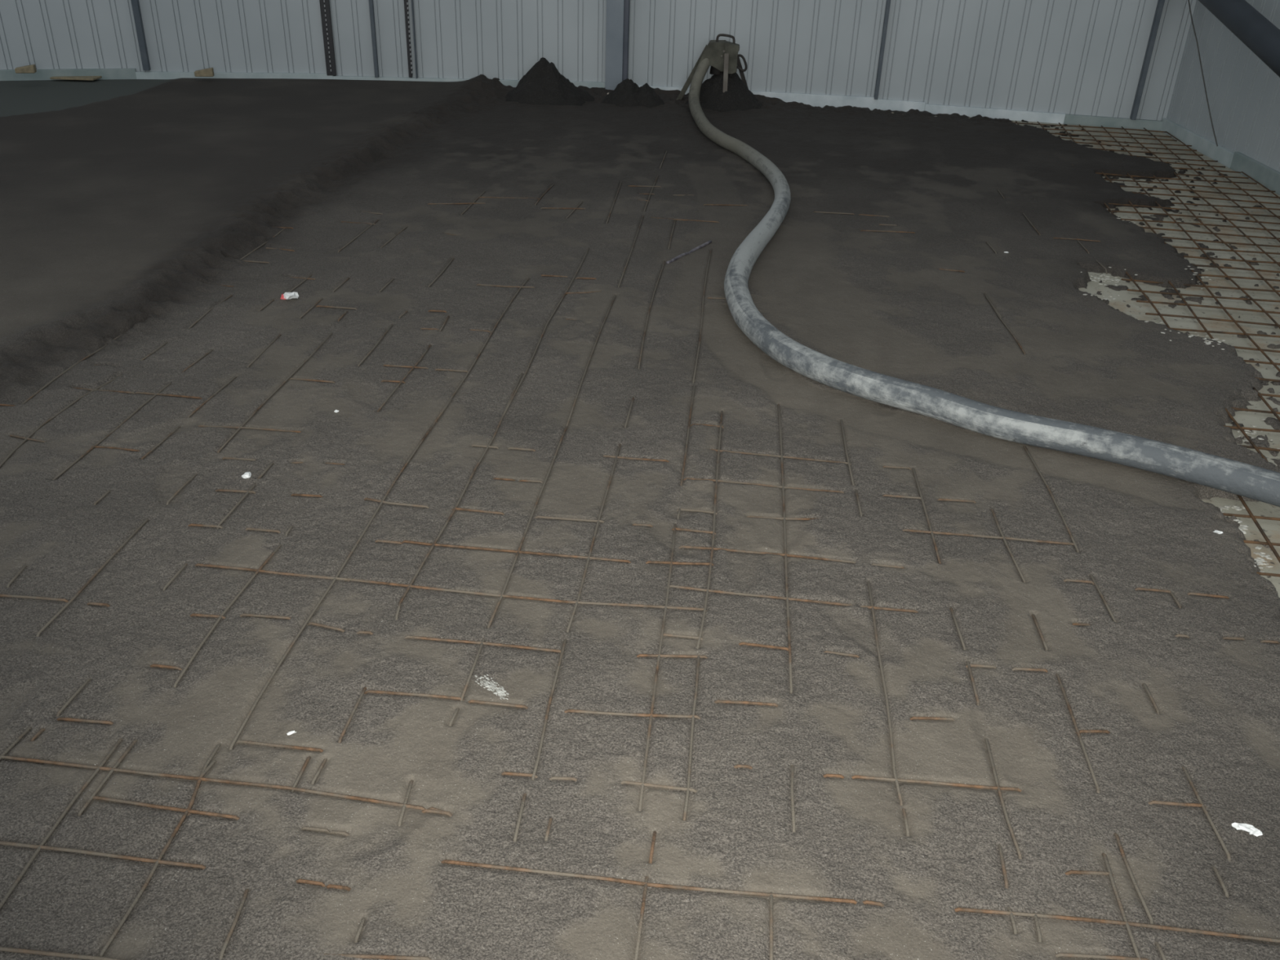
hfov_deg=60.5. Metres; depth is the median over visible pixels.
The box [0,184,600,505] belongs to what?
rebar mesh
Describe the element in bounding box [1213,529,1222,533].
flake
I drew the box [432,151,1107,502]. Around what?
rebar mesh
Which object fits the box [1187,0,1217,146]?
cord
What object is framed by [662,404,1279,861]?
rebar mesh
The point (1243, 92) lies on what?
wall
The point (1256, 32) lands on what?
brace
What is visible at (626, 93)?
heap
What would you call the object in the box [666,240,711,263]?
rod
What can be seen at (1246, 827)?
flake
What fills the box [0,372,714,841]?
rebar mesh
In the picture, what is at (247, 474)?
flake
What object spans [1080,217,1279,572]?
crumbs
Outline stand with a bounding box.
[675,33,748,100]
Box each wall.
[0,0,1196,120]
[1166,0,1279,172]
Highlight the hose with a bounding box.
[688,57,1279,506]
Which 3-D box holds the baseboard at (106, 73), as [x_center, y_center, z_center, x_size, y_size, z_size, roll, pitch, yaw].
[-5.379,-2.891,8.075,3.131,0.220,0.030,-7,30,-15]
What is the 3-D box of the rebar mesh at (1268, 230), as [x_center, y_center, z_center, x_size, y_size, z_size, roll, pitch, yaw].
[3.175,-1.492,6.158,1.508,0.021,5.010,6,29,7]
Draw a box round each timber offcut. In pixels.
[14,64,36,73]
[194,67,213,76]
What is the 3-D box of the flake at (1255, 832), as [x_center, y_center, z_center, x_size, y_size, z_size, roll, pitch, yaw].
[1.164,0.664,2.078,0.026,0.008,0.020,4,29,4]
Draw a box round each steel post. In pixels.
[319,0,336,75]
[404,0,413,77]
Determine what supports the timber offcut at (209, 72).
on the baseboard at (140, 75)
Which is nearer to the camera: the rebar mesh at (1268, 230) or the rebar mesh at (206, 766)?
the rebar mesh at (206, 766)
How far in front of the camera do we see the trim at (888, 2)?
8.49 m
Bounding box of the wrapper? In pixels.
[280,292,298,299]
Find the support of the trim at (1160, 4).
attached to the wall at (1079, 57)
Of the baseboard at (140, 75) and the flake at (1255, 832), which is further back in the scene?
the baseboard at (140, 75)
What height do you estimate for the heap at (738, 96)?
0.374 m
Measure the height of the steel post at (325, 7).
4.115 m
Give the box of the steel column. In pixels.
[604,0,630,90]
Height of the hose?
0.365 m
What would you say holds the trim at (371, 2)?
attached to the wall at (1079, 57)
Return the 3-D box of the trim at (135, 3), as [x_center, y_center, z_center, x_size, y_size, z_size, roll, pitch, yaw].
[-3.723,-4.938,7.453,0.045,4.090,0.050,-2,29,-8]
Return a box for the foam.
[474,674,509,699]
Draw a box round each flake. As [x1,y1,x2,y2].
[241,471,251,478]
[286,730,296,735]
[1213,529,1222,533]
[1231,822,1254,832]
[1248,827,1262,836]
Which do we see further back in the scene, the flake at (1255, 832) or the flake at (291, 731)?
the flake at (291, 731)
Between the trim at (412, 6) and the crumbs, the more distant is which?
the trim at (412, 6)
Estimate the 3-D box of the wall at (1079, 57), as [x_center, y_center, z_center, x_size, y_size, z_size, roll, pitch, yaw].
[-1.407,-4.725,7.460,10.897,4.320,0.972,0,29,-4]
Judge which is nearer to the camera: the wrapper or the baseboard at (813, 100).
the wrapper
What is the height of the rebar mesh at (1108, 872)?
0.021 m
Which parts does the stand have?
leg, leg, handle, plate, handle, leg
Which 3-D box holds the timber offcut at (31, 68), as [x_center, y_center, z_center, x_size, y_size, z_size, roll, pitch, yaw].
[-4.466,-2.988,7.980,0.130,0.054,0.060,-5,30,-13]
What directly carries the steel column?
on the floor
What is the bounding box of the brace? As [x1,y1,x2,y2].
[1198,0,1279,77]
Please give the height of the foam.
0.009 m
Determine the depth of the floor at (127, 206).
2.89 m
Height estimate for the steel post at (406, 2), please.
4.115 m
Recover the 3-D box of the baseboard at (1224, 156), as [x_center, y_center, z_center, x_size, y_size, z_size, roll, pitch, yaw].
[3.828,-0.607,4.602,0.034,0.178,8.588,3,29,1]
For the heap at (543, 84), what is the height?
0.376 m
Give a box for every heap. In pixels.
[504,57,594,106]
[601,78,664,107]
[684,71,762,111]
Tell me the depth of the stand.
8.33 m
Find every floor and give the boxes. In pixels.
[0,74,1279,959]
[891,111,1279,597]
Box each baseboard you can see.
[0,68,136,80]
[135,71,604,88]
[637,84,879,110]
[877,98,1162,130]
[1160,118,1279,195]
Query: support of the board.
on the floor at (127, 206)
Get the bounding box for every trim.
[130,0,151,71]
[368,0,379,77]
[411,0,417,78]
[874,0,890,99]
[1129,0,1164,119]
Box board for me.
[49,75,102,80]
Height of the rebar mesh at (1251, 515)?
0.021 m

